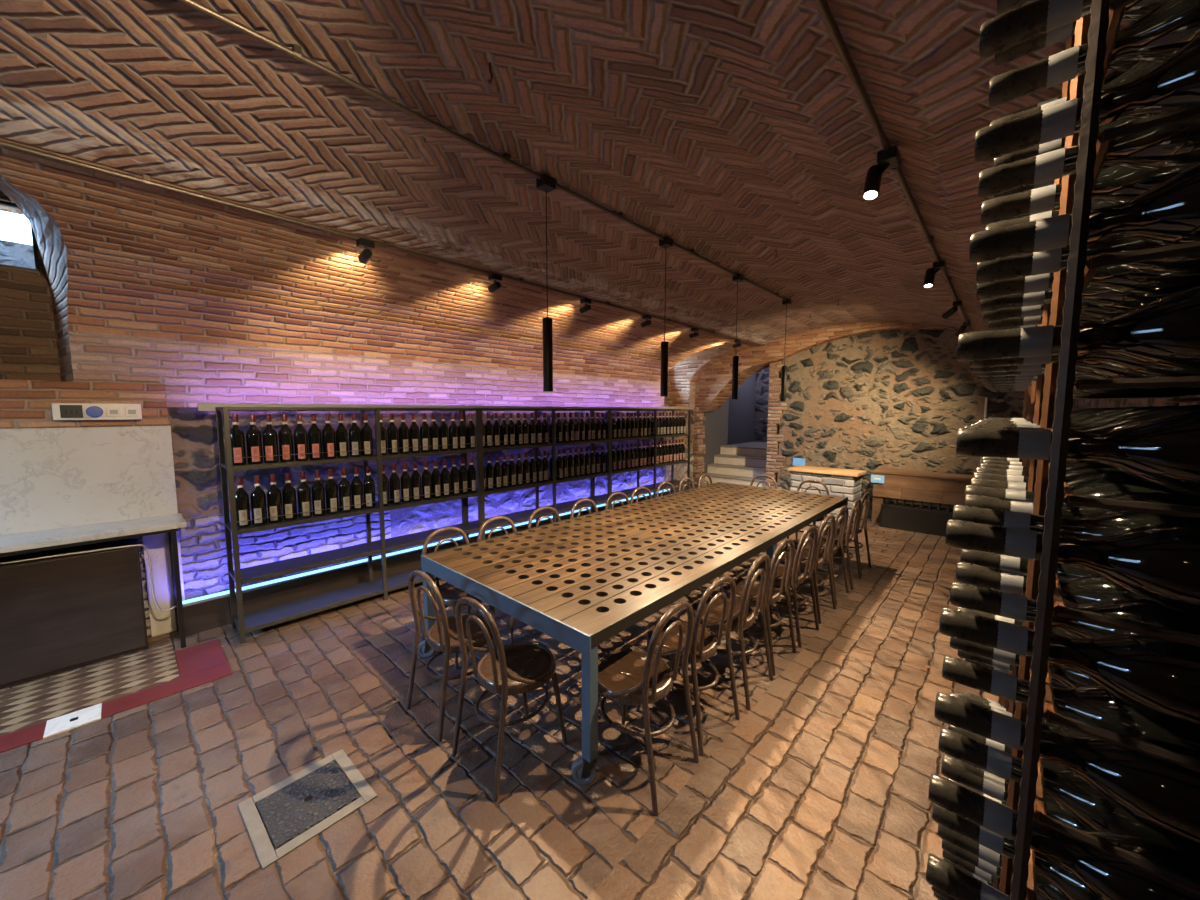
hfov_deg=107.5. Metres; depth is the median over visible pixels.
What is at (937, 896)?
bottle
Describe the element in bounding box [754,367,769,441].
wall
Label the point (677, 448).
wine bottle
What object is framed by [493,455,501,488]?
wine bottle
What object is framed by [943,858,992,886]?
bottle
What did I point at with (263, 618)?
shelf
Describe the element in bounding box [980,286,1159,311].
bottle
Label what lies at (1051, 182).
bottle
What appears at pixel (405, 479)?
wine bottle
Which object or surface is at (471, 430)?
wine bottle
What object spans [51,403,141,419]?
box
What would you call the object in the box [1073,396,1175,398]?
bottle
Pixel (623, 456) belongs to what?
wine bottle
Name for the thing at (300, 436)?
wine bottle
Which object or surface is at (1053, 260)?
bottle
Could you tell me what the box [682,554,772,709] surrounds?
bentwood chair
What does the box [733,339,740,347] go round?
spotlight
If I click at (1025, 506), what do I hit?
bottle
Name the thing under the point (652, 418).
wine bottle
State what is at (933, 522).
trough
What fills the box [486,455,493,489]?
wine bottle
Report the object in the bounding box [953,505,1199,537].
bottle
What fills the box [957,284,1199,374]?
bottle
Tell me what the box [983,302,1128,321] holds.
bottle
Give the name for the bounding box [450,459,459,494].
wine bottle
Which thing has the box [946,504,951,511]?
bottle
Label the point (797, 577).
bentwood chair
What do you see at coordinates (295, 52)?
conduit
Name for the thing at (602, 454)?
wine bottle
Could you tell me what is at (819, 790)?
floor
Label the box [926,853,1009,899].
bottle
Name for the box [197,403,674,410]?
led strip
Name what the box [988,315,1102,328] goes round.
bottle
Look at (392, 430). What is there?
wine bottle
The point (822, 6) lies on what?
conduit
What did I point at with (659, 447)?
wine bottle
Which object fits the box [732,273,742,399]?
pendant lamp
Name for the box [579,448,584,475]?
wine bottle
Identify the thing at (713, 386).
brick arch
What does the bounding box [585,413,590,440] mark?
wine bottle
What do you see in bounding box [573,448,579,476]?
wine bottle
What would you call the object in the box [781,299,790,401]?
pendant lamp
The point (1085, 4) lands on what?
bottle
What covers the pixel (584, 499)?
bentwood chair
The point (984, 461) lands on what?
bottle
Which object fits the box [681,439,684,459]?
wine bottle
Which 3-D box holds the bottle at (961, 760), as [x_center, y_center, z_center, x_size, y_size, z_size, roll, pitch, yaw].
[0.918,0.683,0.861,0.371,0.093,0.093,5,7,43]
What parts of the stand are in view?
frame, leg, leg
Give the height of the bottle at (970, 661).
0.093 m
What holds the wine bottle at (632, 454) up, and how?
on the shelf at (653, 487)
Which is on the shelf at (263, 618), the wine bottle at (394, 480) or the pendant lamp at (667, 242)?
the wine bottle at (394, 480)
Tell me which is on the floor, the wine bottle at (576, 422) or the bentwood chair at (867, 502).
the bentwood chair at (867, 502)
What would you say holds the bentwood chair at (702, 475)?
on the floor
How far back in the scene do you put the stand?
3.24 m
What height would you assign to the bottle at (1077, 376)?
0.093 m
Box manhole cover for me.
[238,749,376,868]
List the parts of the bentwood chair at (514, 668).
seat, leg, leg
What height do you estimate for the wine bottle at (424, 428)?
0.388 m
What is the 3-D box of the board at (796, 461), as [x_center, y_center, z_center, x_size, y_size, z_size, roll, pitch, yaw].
[3.659,0.224,8.093,0.215,0.145,0.020,5,7,43]
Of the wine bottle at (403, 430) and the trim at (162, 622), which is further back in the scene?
the wine bottle at (403, 430)
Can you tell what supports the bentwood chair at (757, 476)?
on the floor
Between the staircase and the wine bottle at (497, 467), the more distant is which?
the staircase
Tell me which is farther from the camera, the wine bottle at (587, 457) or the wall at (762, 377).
the wall at (762, 377)
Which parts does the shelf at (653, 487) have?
post, post, rail, post, post, post, rail, post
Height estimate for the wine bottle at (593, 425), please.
0.388 m
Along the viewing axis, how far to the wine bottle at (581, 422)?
6.04 m
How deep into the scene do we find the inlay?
2.80 m
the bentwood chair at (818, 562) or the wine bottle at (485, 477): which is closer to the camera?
the bentwood chair at (818, 562)
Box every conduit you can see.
[0,140,762,345]
[177,0,792,303]
[813,0,970,328]
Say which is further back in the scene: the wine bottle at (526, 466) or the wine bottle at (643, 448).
the wine bottle at (643, 448)
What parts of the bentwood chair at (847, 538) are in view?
seat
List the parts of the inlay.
white plate, mosaic panel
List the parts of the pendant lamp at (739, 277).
cord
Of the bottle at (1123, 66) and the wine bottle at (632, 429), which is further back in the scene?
the wine bottle at (632, 429)
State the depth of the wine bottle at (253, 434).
3.40 m
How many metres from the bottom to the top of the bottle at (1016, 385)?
0.093 m
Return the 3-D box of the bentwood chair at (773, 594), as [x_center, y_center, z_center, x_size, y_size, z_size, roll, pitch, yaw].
[1.137,1.049,3.220,0.480,0.886,0.443,5,7,44]
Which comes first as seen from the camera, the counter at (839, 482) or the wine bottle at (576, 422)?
the wine bottle at (576, 422)
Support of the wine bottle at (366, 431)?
on the shelf at (263, 618)
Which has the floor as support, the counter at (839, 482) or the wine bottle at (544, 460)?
the counter at (839, 482)
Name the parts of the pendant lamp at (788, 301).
cord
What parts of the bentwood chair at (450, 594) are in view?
leg, seat, leg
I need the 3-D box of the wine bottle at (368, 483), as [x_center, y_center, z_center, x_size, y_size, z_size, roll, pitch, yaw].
[-2.138,0.342,4.072,0.098,0.388,0.098,-2,5,-19]
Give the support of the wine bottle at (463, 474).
on the shelf at (263, 618)
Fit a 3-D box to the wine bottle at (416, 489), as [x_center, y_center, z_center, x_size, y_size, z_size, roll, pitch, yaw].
[-1.840,0.313,4.401,0.098,0.388,0.098,-2,5,-22]
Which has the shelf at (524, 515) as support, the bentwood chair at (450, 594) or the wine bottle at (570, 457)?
the wine bottle at (570, 457)
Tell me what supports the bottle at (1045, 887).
in the rack
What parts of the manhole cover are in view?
plate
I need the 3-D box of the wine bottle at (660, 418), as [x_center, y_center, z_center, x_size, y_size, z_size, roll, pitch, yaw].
[1.016,-0.440,7.434,0.098,0.388,0.098,-3,6,-34]
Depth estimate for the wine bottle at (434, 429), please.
4.48 m
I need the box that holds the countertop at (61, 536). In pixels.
[0,513,186,552]
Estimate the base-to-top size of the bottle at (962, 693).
0.093 m
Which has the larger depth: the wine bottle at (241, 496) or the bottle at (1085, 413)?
the wine bottle at (241, 496)
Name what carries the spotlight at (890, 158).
attached to the conduit at (822, 6)
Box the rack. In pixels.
[993,0,1199,899]
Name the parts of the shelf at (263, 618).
post, post, rail, guard rod, guard rod, post, post, rail, rail, post, post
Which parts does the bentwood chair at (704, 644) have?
leg, seat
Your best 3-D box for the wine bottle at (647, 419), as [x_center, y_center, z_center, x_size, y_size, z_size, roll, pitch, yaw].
[0.783,-0.418,7.188,0.098,0.388,0.098,-4,6,-35]
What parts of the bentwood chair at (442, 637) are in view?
seat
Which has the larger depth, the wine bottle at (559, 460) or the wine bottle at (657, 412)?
the wine bottle at (657, 412)
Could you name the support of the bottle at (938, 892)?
in the rack
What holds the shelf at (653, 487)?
on the floor
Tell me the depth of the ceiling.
2.05 m
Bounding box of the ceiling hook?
[488,62,492,83]
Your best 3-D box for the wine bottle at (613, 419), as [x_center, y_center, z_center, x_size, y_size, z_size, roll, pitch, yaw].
[0.197,-0.362,6.557,0.098,0.388,0.098,-4,7,-41]
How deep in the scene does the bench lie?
6.58 m
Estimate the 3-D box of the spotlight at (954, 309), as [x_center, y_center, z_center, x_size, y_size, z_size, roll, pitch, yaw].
[3.582,-1.422,4.481,0.156,0.155,0.122,5,7,43]
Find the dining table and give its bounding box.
[418,482,847,783]
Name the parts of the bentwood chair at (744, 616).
seat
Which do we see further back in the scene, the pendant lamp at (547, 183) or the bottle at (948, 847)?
the pendant lamp at (547, 183)
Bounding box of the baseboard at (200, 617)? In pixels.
[183,484,697,635]
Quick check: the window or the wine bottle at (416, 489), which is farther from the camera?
the wine bottle at (416, 489)
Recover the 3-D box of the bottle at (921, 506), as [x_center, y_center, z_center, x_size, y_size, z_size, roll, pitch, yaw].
[4.722,0.804,6.462,0.068,0.106,0.066,5,7,43]
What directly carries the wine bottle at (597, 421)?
on the shelf at (524, 515)
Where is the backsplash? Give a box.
[0,426,177,535]
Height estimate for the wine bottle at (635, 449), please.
0.388 m
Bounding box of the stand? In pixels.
[0,528,185,648]
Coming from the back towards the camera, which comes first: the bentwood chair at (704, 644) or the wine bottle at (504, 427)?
the wine bottle at (504, 427)
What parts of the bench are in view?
panel, notched rail, panel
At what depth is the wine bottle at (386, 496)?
4.15 m
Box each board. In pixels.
[793,458,804,465]
[871,475,884,483]
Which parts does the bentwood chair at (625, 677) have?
leg, seat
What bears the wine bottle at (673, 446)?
on the shelf at (653, 487)
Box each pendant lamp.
[536,174,555,391]
[659,236,672,396]
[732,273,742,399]
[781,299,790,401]
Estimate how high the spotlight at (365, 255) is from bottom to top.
0.140 m
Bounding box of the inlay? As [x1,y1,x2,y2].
[0,639,231,752]
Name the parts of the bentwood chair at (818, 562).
seat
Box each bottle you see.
[230,414,246,465]
[235,477,250,527]
[246,414,262,463]
[250,476,267,525]
[262,414,278,462]
[266,474,282,522]
[278,414,293,461]
[282,473,296,520]
[293,414,308,460]
[297,472,311,517]
[308,414,322,459]
[311,470,325,515]
[322,414,335,458]
[325,469,338,513]
[335,414,348,457]
[338,468,351,511]
[348,414,361,456]
[351,467,363,509]
[360,414,372,455]
[363,466,375,508]
[375,414,387,454]
[377,465,389,505]
[387,414,398,454]
[389,464,400,503]
[398,413,409,453]
[400,463,411,502]
[409,413,419,452]
[411,462,421,500]
[420,413,430,451]
[421,461,431,499]
[429,413,439,451]
[431,460,441,497]
[439,413,448,450]
[440,459,450,496]
[448,413,458,449]
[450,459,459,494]
[458,413,466,449]
[459,458,467,493]
[466,413,475,448]
[467,457,476,492]
[483,423,485,447]
[484,466,486,490]
[485,413,492,447]
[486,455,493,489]
[493,413,500,446]
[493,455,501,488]
[500,413,507,446]
[501,454,508,487]
[507,413,515,445]
[508,454,516,486]
[515,413,522,445]
[516,453,523,485]
[522,413,528,444]
[523,452,529,483]
[529,413,535,444]
[529,452,536,482]
[535,413,542,443]
[536,451,542,481]
[542,413,548,443]
[542,451,548,480]
[549,413,555,442]
[549,450,556,479]
[556,413,562,442]
[556,450,562,478]
[562,413,568,441]
[562,449,568,477]
[568,413,573,441]
[568,449,573,477]
[573,413,579,440]
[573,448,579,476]
[579,413,584,440]
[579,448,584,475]
[584,447,589,474]
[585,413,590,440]
[589,447,595,473]
[590,413,595,439]
[595,413,600,439]
[595,446,600,472]
[600,413,605,439]
[600,446,605,472]
[612,413,615,438]
[612,445,616,470]
[616,413,621,438]
[616,445,620,469]
[620,444,625,469]
[621,413,625,437]
[625,413,630,437]
[625,444,629,468]
[630,413,634,437]
[630,443,634,467]
[634,413,638,436]
[634,443,637,467]
[638,413,642,436]
[638,443,642,466]
[642,412,646,436]
[642,442,646,465]
[646,412,650,435]
[646,442,650,465]
[650,412,653,435]
[650,442,653,464]
[656,447,658,464]
[657,412,658,435]
[658,441,662,463]
[659,412,662,435]
[662,412,665,434]
[662,441,665,462]
[665,412,669,434]
[665,440,668,462]
[668,440,672,461]
[669,412,672,434]
[672,412,675,434]
[672,440,675,461]
[675,412,679,433]
[675,440,678,460]
[678,439,681,460]
[679,412,682,433]
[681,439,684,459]
[682,412,685,433]
[901,499,906,506]
[919,501,923,508]
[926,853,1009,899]
[927,502,932,509]
[928,773,1199,899]
[931,886,955,899]
[932,804,1097,899]
[933,893,945,899]
[934,692,1199,850]
[936,503,941,510]
[938,824,1066,899]
[939,607,1199,734]
[939,728,1199,859]
[941,754,1090,830]
[942,655,1199,750]
[942,839,1046,899]
[942,850,993,883]
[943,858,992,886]
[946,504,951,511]
[946,519,1199,615]
[947,778,1035,819]
[948,725,1067,769]
[949,692,1085,736]
[950,582,1199,638]
[950,637,1099,687]
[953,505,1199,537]
[955,692,1056,724]
[956,406,1199,495]
[956,562,1145,604]
[956,607,1079,638]
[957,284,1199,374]
[958,650,1067,687]
[960,549,1095,579]
[961,760,1001,777]
[962,693,1044,717]
[964,405,1199,431]
[964,692,1026,713]
[965,482,1191,504]
[965,492,1199,517]
[965,659,1006,672]
[966,692,1000,704]
[969,163,1199,262]
[970,352,1197,376]
[971,361,1149,378]
[971,406,1169,428]
[971,474,1149,490]
[974,468,1128,484]
[975,36,1199,162]
[975,406,1157,425]
[976,237,1199,283]
[976,266,1199,299]
[976,407,1132,423]
[976,462,1114,475]
[976,586,1017,594]
[978,119,1199,197]
[978,373,1199,391]
[979,0,1112,58]
[979,368,1199,388]
[979,408,1102,420]
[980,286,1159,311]
[980,460,1091,470]
[981,166,1178,224]
[981,378,1199,393]
[982,407,1121,422]
[982,457,1050,462]
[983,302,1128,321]
[983,460,1070,465]
[984,380,1199,394]
[984,384,1199,396]
[984,408,1093,420]
[986,201,1114,229]
[986,408,1092,419]
[987,386,1194,397]
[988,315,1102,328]
[988,325,1036,330]
[989,0,1199,107]
[990,61,1159,125]
[990,388,1175,398]
[991,390,1162,399]
[994,119,1137,166]
[994,166,1109,197]
[995,0,1162,66]
[997,0,1029,14]
[997,71,1124,118]
[997,408,1086,418]
[998,21,1139,105]
[1003,204,1073,220]
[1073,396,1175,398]
[1081,0,1112,16]
[1108,21,1139,71]
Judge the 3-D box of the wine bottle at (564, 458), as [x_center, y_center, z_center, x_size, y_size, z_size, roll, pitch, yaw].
[-0.470,0.182,5.878,0.098,0.388,0.098,-3,6,-32]
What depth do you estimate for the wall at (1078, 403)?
3.26 m
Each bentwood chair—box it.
[406,570,507,741]
[422,527,494,668]
[451,597,567,801]
[477,516,516,642]
[528,506,560,528]
[570,498,597,517]
[598,601,698,815]
[605,492,629,509]
[630,486,651,503]
[636,576,739,755]
[656,482,674,496]
[678,478,693,491]
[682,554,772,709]
[698,474,712,486]
[716,539,795,675]
[749,526,818,646]
[750,475,777,488]
[776,515,835,623]
[785,479,828,548]
[793,506,848,604]
[805,498,861,589]
[824,492,870,575]
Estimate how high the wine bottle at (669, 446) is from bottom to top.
0.388 m
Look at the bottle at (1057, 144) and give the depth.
0.74 m
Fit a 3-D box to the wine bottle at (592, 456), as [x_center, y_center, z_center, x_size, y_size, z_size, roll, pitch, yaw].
[-0.113,0.147,6.267,0.098,0.388,0.098,-3,6,-30]
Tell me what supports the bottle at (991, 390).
in the rack
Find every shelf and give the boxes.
[215,407,482,643]
[463,408,610,539]
[593,409,690,512]
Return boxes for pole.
[980,398,987,465]
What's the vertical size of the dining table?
0.749 m
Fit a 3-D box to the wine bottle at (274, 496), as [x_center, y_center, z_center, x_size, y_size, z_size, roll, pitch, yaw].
[-2.624,0.389,3.545,0.098,0.388,0.098,-2,5,-22]
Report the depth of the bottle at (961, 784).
0.85 m
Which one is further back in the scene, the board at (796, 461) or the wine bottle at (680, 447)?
the board at (796, 461)
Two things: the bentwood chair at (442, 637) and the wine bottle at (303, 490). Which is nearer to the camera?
the bentwood chair at (442, 637)
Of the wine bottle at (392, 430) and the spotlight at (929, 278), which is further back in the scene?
the wine bottle at (392, 430)
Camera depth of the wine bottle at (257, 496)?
3.44 m
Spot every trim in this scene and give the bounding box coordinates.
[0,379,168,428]
[142,528,184,636]
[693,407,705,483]
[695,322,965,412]
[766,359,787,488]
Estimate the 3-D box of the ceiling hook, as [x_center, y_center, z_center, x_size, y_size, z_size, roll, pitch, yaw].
[-0.446,-1.541,1.786,0.030,0.098,0.008,5,7,43]
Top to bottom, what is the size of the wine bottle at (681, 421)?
0.388 m
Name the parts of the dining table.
leg, rail, leg, rail, leg, leg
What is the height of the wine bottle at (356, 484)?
0.388 m
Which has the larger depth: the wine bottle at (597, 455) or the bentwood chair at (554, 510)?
the wine bottle at (597, 455)
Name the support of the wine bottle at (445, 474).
on the shelf at (263, 618)
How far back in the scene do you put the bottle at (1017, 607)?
0.57 m
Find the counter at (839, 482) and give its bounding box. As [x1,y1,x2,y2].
[788,465,865,525]
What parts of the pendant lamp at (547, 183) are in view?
cord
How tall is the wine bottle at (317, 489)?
0.388 m
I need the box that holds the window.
[0,200,39,271]
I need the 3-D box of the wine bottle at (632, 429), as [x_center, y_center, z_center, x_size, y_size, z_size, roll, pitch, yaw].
[0.498,-0.390,6.867,0.098,0.388,0.098,-4,6,-37]
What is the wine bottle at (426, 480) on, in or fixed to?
on the shelf at (263, 618)
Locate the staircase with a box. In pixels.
[700,442,766,486]
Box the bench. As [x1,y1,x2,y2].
[872,468,973,522]
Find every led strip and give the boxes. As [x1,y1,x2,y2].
[182,489,669,606]
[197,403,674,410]
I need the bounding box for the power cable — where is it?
[0,544,175,610]
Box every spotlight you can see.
[356,238,374,263]
[488,273,501,292]
[579,298,590,313]
[641,315,650,326]
[689,328,698,337]
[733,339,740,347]
[862,145,900,199]
[923,260,945,287]
[942,300,961,318]
[955,321,970,336]
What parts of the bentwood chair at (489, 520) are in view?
leg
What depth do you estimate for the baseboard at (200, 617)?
4.06 m
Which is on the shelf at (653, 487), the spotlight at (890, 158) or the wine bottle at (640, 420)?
the wine bottle at (640, 420)
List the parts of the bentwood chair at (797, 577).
seat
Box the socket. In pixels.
[86,406,102,416]
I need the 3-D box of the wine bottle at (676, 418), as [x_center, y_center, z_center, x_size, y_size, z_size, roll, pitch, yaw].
[1.363,-0.473,7.804,0.098,0.388,0.098,-3,6,-33]
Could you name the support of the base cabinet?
on the floor
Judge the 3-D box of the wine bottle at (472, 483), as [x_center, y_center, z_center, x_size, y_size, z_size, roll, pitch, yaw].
[-1.415,0.272,4.855,0.098,0.388,0.098,5,7,45]
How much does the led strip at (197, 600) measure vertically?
0.042 m
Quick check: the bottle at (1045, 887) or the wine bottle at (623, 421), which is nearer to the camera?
the bottle at (1045, 887)
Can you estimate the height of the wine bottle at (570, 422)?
0.388 m
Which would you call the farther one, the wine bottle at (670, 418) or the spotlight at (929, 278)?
the wine bottle at (670, 418)
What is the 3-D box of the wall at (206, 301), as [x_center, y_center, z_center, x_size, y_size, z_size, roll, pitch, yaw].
[-1.503,-0.552,5.035,2.220,3.750,11.400,5,7,43]
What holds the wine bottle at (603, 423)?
on the shelf at (524, 515)
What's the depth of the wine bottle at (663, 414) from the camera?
7.47 m
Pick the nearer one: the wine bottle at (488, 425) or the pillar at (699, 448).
the wine bottle at (488, 425)
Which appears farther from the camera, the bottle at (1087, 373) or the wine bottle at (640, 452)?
the wine bottle at (640, 452)
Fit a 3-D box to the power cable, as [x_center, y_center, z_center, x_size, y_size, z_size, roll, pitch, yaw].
[-4.066,1.013,2.486,0.057,0.572,2.388,5,7,43]
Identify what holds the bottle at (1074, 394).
in the rack
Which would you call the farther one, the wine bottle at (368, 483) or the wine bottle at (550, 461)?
the wine bottle at (550, 461)
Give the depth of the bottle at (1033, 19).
0.49 m
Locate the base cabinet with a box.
[0,538,147,688]
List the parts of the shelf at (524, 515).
post, post, rail, post, guard rod, guard rod, post, rail, post, post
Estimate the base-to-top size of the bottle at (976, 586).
0.093 m
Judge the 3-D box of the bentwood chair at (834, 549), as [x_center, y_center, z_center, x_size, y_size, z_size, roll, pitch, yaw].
[2.127,0.954,4.288,0.480,0.886,0.443,5,7,44]
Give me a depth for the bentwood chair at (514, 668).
2.20 m
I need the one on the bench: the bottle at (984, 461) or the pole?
the pole
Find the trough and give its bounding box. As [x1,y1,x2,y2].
[880,503,952,536]
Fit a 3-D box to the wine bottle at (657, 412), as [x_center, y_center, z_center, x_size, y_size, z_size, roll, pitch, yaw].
[0.946,-0.433,7.357,0.098,0.388,0.098,-5,7,-44]
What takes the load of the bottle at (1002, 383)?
in the rack
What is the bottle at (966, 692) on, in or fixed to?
in the rack
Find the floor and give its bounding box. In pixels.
[0,516,998,899]
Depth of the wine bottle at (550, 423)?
5.65 m
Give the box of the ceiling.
[0,0,1131,343]
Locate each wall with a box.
[0,136,761,637]
[0,240,34,268]
[702,373,755,473]
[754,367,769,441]
[777,329,1073,516]
[1073,395,1199,408]
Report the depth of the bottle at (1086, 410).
0.98 m
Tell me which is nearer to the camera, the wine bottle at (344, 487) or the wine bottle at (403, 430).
the wine bottle at (344, 487)
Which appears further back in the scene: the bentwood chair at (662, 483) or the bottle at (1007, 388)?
the bentwood chair at (662, 483)

